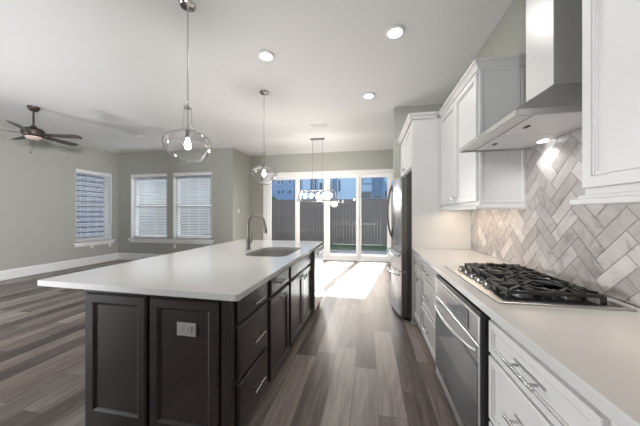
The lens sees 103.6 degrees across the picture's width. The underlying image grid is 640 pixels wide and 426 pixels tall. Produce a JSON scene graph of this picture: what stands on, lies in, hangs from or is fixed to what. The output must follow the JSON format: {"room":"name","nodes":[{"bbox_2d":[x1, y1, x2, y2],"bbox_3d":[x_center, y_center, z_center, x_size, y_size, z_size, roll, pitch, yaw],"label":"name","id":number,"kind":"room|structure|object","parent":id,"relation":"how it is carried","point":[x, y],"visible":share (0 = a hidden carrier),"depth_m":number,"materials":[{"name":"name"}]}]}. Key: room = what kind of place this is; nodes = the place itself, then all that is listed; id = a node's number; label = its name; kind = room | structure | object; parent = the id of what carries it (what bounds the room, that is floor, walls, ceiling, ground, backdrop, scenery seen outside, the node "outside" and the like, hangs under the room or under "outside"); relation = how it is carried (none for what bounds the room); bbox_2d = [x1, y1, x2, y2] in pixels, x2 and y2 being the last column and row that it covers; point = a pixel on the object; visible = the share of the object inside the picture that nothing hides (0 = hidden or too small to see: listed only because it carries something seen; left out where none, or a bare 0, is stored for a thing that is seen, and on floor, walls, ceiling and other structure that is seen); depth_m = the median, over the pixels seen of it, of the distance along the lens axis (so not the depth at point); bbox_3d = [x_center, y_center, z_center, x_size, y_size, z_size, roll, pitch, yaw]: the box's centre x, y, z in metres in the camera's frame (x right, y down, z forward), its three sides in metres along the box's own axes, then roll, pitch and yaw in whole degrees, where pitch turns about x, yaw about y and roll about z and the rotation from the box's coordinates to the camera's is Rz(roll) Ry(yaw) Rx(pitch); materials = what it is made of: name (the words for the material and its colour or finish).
{"room":"kitchen","nodes":[
{"label":"kitchen","id":0,"kind":"room"},
{"bbox_2d":[0,126,117,270],"bbox_3d":[-6.861,-0.215,2.783,0.220,3.070,9.740,0,0,11],"label":"wall","id":1,"kind":"structure","parent":0,"point":[38,188],"depth_m":5.63,"materials":[{"name":"paint"}]},
{"bbox_2d":[0,253,117,280],"bbox_3d":[-6.744,1.222,2.761,0.018,0.195,9.300,0,0,11],"label":"baseboard","id":2,"kind":"structure","parent":1,"relation":"attached to","point":[43,268],"depth_m":5.82,"materials":[{"name":"white"}]},
{"bbox_2d":[76,168,111,240],"bbox_3d":[-6.097,-0.210,6.740,0.199,1.860,0.900,0,0,11],"label":"window","id":3,"kind":"structure","parent":1,"relation":"in","point":[108,206],"depth_m":7.14,"materials":[{"name":"white"}]},
{"bbox_2d":[76,169,109,241],"bbox_3d":[-6.064,-0.205,6.734,0.073,1.840,0.868,0,0,11],"label":"window blind","id":4,"kind":"object","parent":3,"relation":"attached to","point":[77,170],"visible":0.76,"depth_m":6.67,"materials":[{"name":"white plastic"}]},
{"bbox_2d":[73,239,114,246],"bbox_3d":[-6.035,0.775,6.728,0.165,0.110,1.020,0,0,11],"label":"trim","id":5,"kind":"structure","parent":1,"relation":"attached to","point":[90,243],"depth_m":6.64,"materials":[{"name":"white"}]},
{"bbox_2d":[118,148,236,253],"bbox_3d":[-4.069,-0.215,7.097,3.650,3.070,0.220,0,0,11],"label":"wall","id":6,"kind":"structure","parent":0,"point":[222,162],"depth_m":6.94,"materials":[{"name":"paint"}]},
{"bbox_2d":[118,253,164,259],"bbox_3d":[-4.082,1.222,6.978,3.632,0.195,0.018,0,0,11],"label":"baseboard","id":7,"kind":"structure","parent":6,"relation":"attached to","point":[121,256],"depth_m":7.20,"materials":[{"name":"white"}]},
{"bbox_2d":[131,173,166,237],"bbox_3d":[-4.832,-0.220,7.232,1.200,1.840,0.199,0,0,11],"label":"window","id":8,"kind":"structure","parent":6,"relation":"in","point":[132,177],"depth_m":7.29,"materials":[{"name":"white"}]},
{"bbox_2d":[133,174,166,238],"bbox_3d":[-4.832,-0.215,7.198,1.154,1.820,0.073,0,0,11],"label":"window blind","id":9,"kind":"object","parent":8,"relation":"attached to","point":[146,180],"visible":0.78,"depth_m":7.21,"materials":[{"name":"white plastic"}]},
{"bbox_2d":[128,238,213,243],"bbox_3d":[-4.166,0.755,7.041,2.700,0.110,0.165,0,0,11],"label":"trim","id":10,"kind":"structure","parent":6,"relation":"attached to","point":[142,240],"depth_m":6.96,"materials":[{"name":"white"}]},
{"bbox_2d":[173,172,211,239],"bbox_3d":[-3.471,-0.220,6.973,1.190,1.840,0.199,0,0,11],"label":"window","id":11,"kind":"structure","parent":6,"relation":"in","point":[174,176],"depth_m":7.03,"materials":[{"name":"white"}]},
{"bbox_2d":[175,172,210,239],"bbox_3d":[-3.471,-0.215,6.939,1.144,1.820,0.073,0,0,11],"label":"window blind","id":12,"kind":"object","parent":11,"relation":"attached to","point":[179,176],"visible":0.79,"depth_m":6.95,"materials":[{"name":"white plastic"}]},
{"bbox_2d":[0,260,458,425],"bbox_3d":[-2.574,1.380,2.465,8.760,0.120,10.720,0,0,11],"label":"floor","id":13,"kind":"structure","parent":0,"point":[354,360],"depth_m":2.24,"materials":[{"name":"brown wood"}]},
{"bbox_2d":[85,282,266,425],"bbox_3d":[-0.856,0.880,1.617,1.003,0.880,0.487,0,0,11],"label":"base cabinet","id":14,"kind":"object","parent":13,"relation":"on","point":[139,371],"visible":0.87,"depth_m":1.39,"materials":[{"name":"brown wood"}]},
{"bbox_2d":[37,240,323,300],"bbox_3d":[-0.842,0.422,2.634,1.360,0.032,2.540,0,0,11],"label":"countertop","id":15,"kind":"structure","parent":14,"relation":"on","point":[226,271],"depth_m":1.75,"materials":[{"name":"stone"}]},
{"bbox_2d":[246,214,266,249],"bbox_3d":[-0.717,0.202,2.841,0.257,0.408,0.067,0,0,11],"label":"kitchen faucet","id":16,"kind":"object","parent":15,"relation":"on","point":[248,242],"visible":1,"depth_m":2.84,"materials":[{"name":"silver metal"}]},
{"bbox_2d":[249,250,296,256],"bbox_3d":[-0.498,0.538,2.757,0.483,0.195,0.724,0,0,11],"label":"sink","id":17,"kind":"object","parent":15,"relation":"in","point":[267,253],"visible":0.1,"depth_m":3.09,"materials":[{"name":"silver metal"}]},
{"bbox_2d":[177,322,195,336],"bbox_3d":[-0.715,0.618,1.348,0.116,0.072,0.009,0,0,11],"label":"power outlet","id":18,"kind":"object","parent":14,"relation":"attached to","point":[183,328],"visible":1,"depth_m":1.35,"materials":[{"name":"grey plastic"}]},
{"bbox_2d":[180,326,191,333],"bbox_3d":[-0.716,0.618,1.346,0.068,0.034,0.004,0,0,11],"label":"socket","id":19,"kind":"object","parent":18,"relation":"attached to","point":[183,329],"depth_m":1.34,"materials":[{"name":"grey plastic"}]},
{"bbox_2d":[267,268,288,385],"bbox_3d":[-0.577,0.880,2.054,0.618,0.880,0.472,0,0,11],"label":"base cabinet","id":20,"kind":"object","parent":13,"relation":"on","point":[278,286],"visible":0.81,"depth_m":1.94,"materials":[{"name":"brown wood"}]},
{"bbox_2d":[275,249,311,347],"bbox_3d":[-0.449,0.880,2.732,0.616,0.880,0.904,0,0,11],"label":"base cabinet","id":21,"kind":"object","parent":13,"relation":"on","point":[300,272],"visible":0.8,"depth_m":2.58,"materials":[{"name":"brown wood"}]},
{"bbox_2d":[311,245,324,310],"bbox_3d":[-0.284,0.884,3.465,0.646,0.872,0.589,0,0,11],"label":"dishwasher","id":22,"kind":"object","parent":13,"relation":"on","point":[317,254],"visible":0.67,"depth_m":3.29,"materials":[{"name":"silver metal"}]},
{"bbox_2d":[387,175,411,320],"bbox_3d":[1.371,0.420,3.504,0.858,1.800,0.913,0,0,11],"label":"refrigerator","id":23,"kind":"object","parent":13,"relation":"on","point":[400,189],"visible":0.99,"depth_m":3.11,"materials":[{"name":"grey metal"}]},
{"bbox_2d":[412,253,421,329],"bbox_3d":[1.364,0.883,2.732,0.673,0.874,0.438,0,0,11],"label":"base cabinet","id":24,"kind":"object","parent":13,"relation":"on","point":[417,261],"visible":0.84,"depth_m":2.77,"materials":[{"name":"white wood"}]},
{"bbox_2d":[421,260,436,360],"bbox_3d":[1.267,0.883,2.224,0.673,0.874,0.593,0,0,11],"label":"base cabinet","id":25,"kind":"object","parent":13,"relation":"on","point":[428,276],"visible":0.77,"depth_m":2.26,"materials":[{"name":"white wood"}]},
{"bbox_2d":[397,111,470,324],"bbox_3d":[1.495,0.067,3.480,0.696,2.506,1.173,0,0,11],"label":"tall cabinet","id":26,"kind":"object","parent":13,"relation":"on","point":[432,228],"visible":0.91,"depth_m":2.98,"materials":[{"name":"white wood"}]},
{"bbox_2d":[489,319,617,425],"bbox_3d":[0.994,0.883,0.791,0.673,0.874,0.597,0,0,11],"label":"base cabinet","id":27,"kind":"object","parent":13,"relation":"on","point":[523,390],"visible":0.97,"depth_m":0.86,"materials":[{"name":"white wood"}]},
{"bbox_3d":[1.150,0.883,1.505,0.634,0.874,0.859,0,0,11],"label":"cabinet","id":28,"kind":"object","parent":13,"relation":"on","visible":0},
{"bbox_2d":[434,274,490,425],"bbox_3d":[1.066,0.822,1.473,0.657,0.740,0.752,0,0,11],"label":"wall oven","id":29,"kind":"object","parent":28,"relation":"in","point":[462,353],"visible":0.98,"depth_m":1.34,"materials":[{"name":"silver metal"}]},
{"bbox_3d":[0.867,0.883,0.121,0.673,0.874,0.763,0,0,11],"label":"base cabinet","id":30,"kind":"object","parent":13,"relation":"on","visible":0},
{"bbox_2d":[412,248,639,425],"bbox_3d":[1.082,0.425,1.223,0.642,0.038,3.508,0,0,11],"label":"countertop","id":31,"kind":"structure","parent":30,"relation":"on","point":[596,352],"depth_m":0.83,"materials":[{"name":"stone"}]},
{"bbox_2d":[445,262,636,310],"bbox_3d":[1.139,0.380,1.493,0.522,0.050,0.810,0,0,11],"label":"gas cooktop","id":32,"kind":"object","parent":31,"relation":"in","point":[505,283],"visible":1,"depth_m":1.25,"materials":[{"name":"metal"}]},
{"bbox_2d":[237,150,249,239],"bbox_3d":[-2.272,-0.215,7.365,0.220,3.070,0.980,0,0,11],"label":"wall","id":33,"kind":"structure","parent":0,"point":[243,160],"depth_m":7.21,"materials":[{"name":"paint"}]},
{"bbox_2d":[0,0,512,155],"bbox_3d":[-2.574,-1.825,2.465,8.760,0.150,10.720,0,0,11],"label":"ceiling","id":34,"kind":"structure","parent":0,"point":[106,73],"depth_m":2.97,"materials":[{"name":"white paint"}]},
{"bbox_2d":[0,105,82,153],"bbox_3d":[-4.689,-1.367,4.160,1.278,0.765,1.256,0,0,11],"label":"ceiling fan","id":35,"kind":"object","parent":34,"relation":"hanging from","point":[33,133],"visible":1,"depth_m":4.11,"materials":[{"name":"brown metal"}]},
{"bbox_2d":[179,0,195,148],"bbox_3d":[-1.104,-1.087,2.104,0.374,1.325,0.374,0,0,11],"label":"glass pendant","id":36,"kind":"object","parent":34,"relation":"hanging from","point":[188,6],"visible":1,"depth_m":2.10,"materials":[{"name":"silver metal"}]},
{"bbox_2d":[185,130,189,138],"bbox_3d":[-1.104,-0.667,2.104,0.038,0.065,0.038,0,0,11],"label":"socket","id":37,"kind":"object","parent":36,"relation":"attached to","point":[187,133],"depth_m":2.09,"materials":[{"name":"silver metal"}]},
{"bbox_2d":[259,90,268,175],"bbox_3d":[-0.803,-1.087,3.614,0.374,1.325,0.374,0,0,11],"label":"glass pendant","id":38,"kind":"object","parent":34,"relation":"hanging from","point":[262,92],"visible":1,"depth_m":3.60,"materials":[{"name":"glass"}]},
{"bbox_2d":[258,50,273,60],"bbox_3d":[-0.592,-1.736,2.770,0.176,0.026,0.176,0,0,11],"label":"recessed light","id":39,"kind":"object","parent":34,"relation":"in","point":[266,55],"visible":1,"depth_m":2.74,"materials":[{"name":"white plastic"}]},
{"bbox_2d":[260,53,271,60],"bbox_3d":[-0.592,-1.725,2.770,0.132,0.004,0.132,0,0,11],"label":"diffuser","id":40,"kind":"object","parent":39,"relation":"attached to","point":[264,56],"depth_m":2.76,"materials":[{"name":"white plastic"}]},
{"bbox_2d":[297,138,337,201],"bbox_3d":[-0.058,-1.020,5.844,0.917,1.458,0.277,0,0,11],"label":"linear chandelier","id":41,"kind":"object","parent":34,"relation":"hanging from","point":[311,139],"visible":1,"depth_m":5.82,"materials":[{"name":"silver metal"}]},
{"bbox_2d":[310,124,327,127],"bbox_3d":[-0.016,-1.745,4.991,0.340,0.010,0.180,0,0,11],"label":"ceiling vent","id":42,"kind":"object","parent":34,"relation":"in","point":[312,125],"visible":1,"depth_m":4.97,"materials":[{"name":"white metal"}]},
{"bbox_2d":[363,92,374,98],"bbox_3d":[0.715,-1.736,3.701,0.176,0.026,0.176,0,0,11],"label":"recessed light","id":43,"kind":"object","parent":34,"relation":"in","point":[367,95],"visible":1,"depth_m":3.67,"materials":[{"name":"white plastic"}]},
{"bbox_2d":[364,94,372,98],"bbox_3d":[0.715,-1.725,3.701,0.132,0.004,0.132,0,0,11],"label":"diffuser","id":44,"kind":"object","parent":43,"relation":"attached to","point":[367,96],"depth_m":3.70,"materials":[{"name":"white plastic"}]},
{"bbox_2d":[386,24,404,38],"bbox_3d":[0.718,-1.736,2.408,0.176,0.026,0.176,0,0,11],"label":"recessed light","id":45,"kind":"object","parent":34,"relation":"in","point":[395,31],"visible":1,"depth_m":2.38,"materials":[{"name":"white plastic"}]},
{"bbox_2d":[388,28,401,37],"bbox_3d":[0.718,-1.725,2.408,0.132,0.004,0.132,0,0,11],"label":"diffuser","id":46,"kind":"object","parent":45,"relation":"attached to","point":[392,32],"depth_m":2.39,"materials":[{"name":"white plastic"}]},
{"bbox_2d":[250,149,392,239],"bbox_3d":[0.201,-0.215,7.281,4.670,3.070,0.220,0,0,11],"label":"wall","id":47,"kind":"structure","parent":0,"point":[372,159],"depth_m":7.32,"materials":[{"name":"paint"}]},
{"bbox_2d":[263,169,392,261],"bbox_3d":[0.189,0.050,7.244,3.800,2.540,0.178,0,0,11],"label":"door","id":48,"kind":"structure","parent":47,"relation":"in","point":[358,174],"depth_m":7.22,"materials":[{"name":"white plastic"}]},
{"bbox_2d":[393,104,442,179],"bbox_3d":[1.595,-0.215,4.124,0.750,3.070,0.120,0,0,11],"label":"wall","id":49,"kind":"structure","parent":0,"point":[400,114],"depth_m":4.12,"materials":[{"name":"paint"}]},
{"bbox_2d":[443,0,639,307],"bbox_3d":[1.620,-0.215,1.666,0.220,3.070,10.720,0,0,11],"label":"wall","id":50,"kind":"structure","parent":0,"point":[508,37],"depth_m":2.12,"materials":[{"name":"paint"}]},
{"bbox_2d":[438,54,526,210],"bbox_3d":[1.454,-0.609,2.400,0.371,1.143,1.051,0,0,11],"label":"upper cabinet","id":51,"kind":"object","parent":50,"relation":"attached to","point":[491,88],"visible":0.93,"depth_m":1.94,"materials":[{"name":"white wood"}]},
{"bbox_2d":[459,0,581,152],"bbox_3d":[1.221,-1.106,1.503,0.480,1.286,0.740,0,0,11],"label":"range hood","id":52,"kind":"object","parent":50,"relation":"attached to","point":[552,109],"visible":0.87,"depth_m":1.34,"materials":[{"name":"silver metal"}]},
{"bbox_2d":[471,128,639,306],"bbox_3d":[1.438,-0.053,1.332,0.011,0.914,3.155,0,0,11],"label":"tile backsplash","id":53,"kind":"structure","parent":50,"relation":"attached to","point":[592,247],"depth_m":1.50,"materials":[{"name":"grey tile"}]},
{"bbox_2d":[570,0,639,204],"bbox_3d":[1.101,-0.609,0.546,0.371,1.143,0.977,0,0,11],"label":"upper cabinet","id":54,"kind":"object","parent":50,"relation":"attached to","point":[610,28],"visible":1,"depth_m":0.89,"materials":[{"name":"white wood"}]},
{"label":"outside","id":55,"kind":"structure","parent":0,"visible":0},
{"bbox_2d":[293,218,377,244],"bbox_3d":[7.363,1.515,49.344,40.000,0.210,80.300,0,0,11],"label":"ground","id":56,"kind":"structure","parent":55,"point":[377,218],"depth_m":20.31,"materials":[{"name":"green plant"}]},
{"bbox_2d":[76,173,153,238],"bbox_3d":[-10.761,-2.830,7.903,4.900,8.500,10.300,0,0,11],"label":"neighbouring house","id":57,"kind":"structure","parent":56,"relation":"on","point":[84,219],"depth_m":9.51,"materials":[{"name":"grey"}]},
{"bbox_2d":[154,176,210,200],"bbox_3d":[-25.503,-4.430,31.783,34.800,11.700,6.100,0,0,11],"label":"neighbouring house","id":58,"kind":"structure","parent":56,"relation":"on","point":[197,176],"depth_m":27.08,"materials":[{"name":"grey"}]},
{"bbox_2d":[154,199,386,244],"bbox_3d":[-2.221,0.365,12.298,19.035,2.090,0.170,0,0,11],"label":"wooden fence","id":59,"kind":"object","parent":56,"relation":"on","point":[342,212],"visible":0.2,"depth_m":11.71,"materials":[{"name":"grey wood"}]},
{"bbox_2d":[272,180,294,218],"bbox_3d":[-16.697,-7.480,79.529,21.713,18.200,10.800,0,0,11],"label":"apartment building","id":60,"kind":"structure","parent":56,"relation":"on","point":[281,189],"depth_m":73.16,"materials":[{"name":"blue"}]},
{"bbox_2d":[300,178,355,218],"bbox_3d":[2.375,-8.230,75.896,17.793,19.700,10.800,0,0,11],"label":"apartment building","id":61,"kind":"structure","parent":56,"relation":"on","point":[345,188],"depth_m":70.41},
{"bbox_2d":[323,250,386,255],"bbox_3d":[-0.374,1.450,8.724,20.000,0.140,2.400,0,0,11],"label":"patio slab","id":62,"kind":"object","parent":56,"relation":"on","point":[332,252],"depth_m":9.03,"materials":[{"name":"concrete"}]},
{"bbox_2d":[323,244,386,250],"bbox_3d":[6.217,1.406,9.657,27.400,0.012,1.860,0,0,11],"label":"lawn","id":63,"kind":"structure","parent":56,"relation":"on","point":[332,246],"depth_m":10.53,"materials":[{"name":"green plant"}]},
{"bbox_2d":[361,177,386,217],"bbox_3d":[22.099,-9.480,84.355,24.553,22.200,10.800,0,0,11],"label":"apartment building","id":64,"kind":"structure","parent":56,"relation":"on","point":[371,188],"depth_m":80.06,"materials":[{"name":"blue"}]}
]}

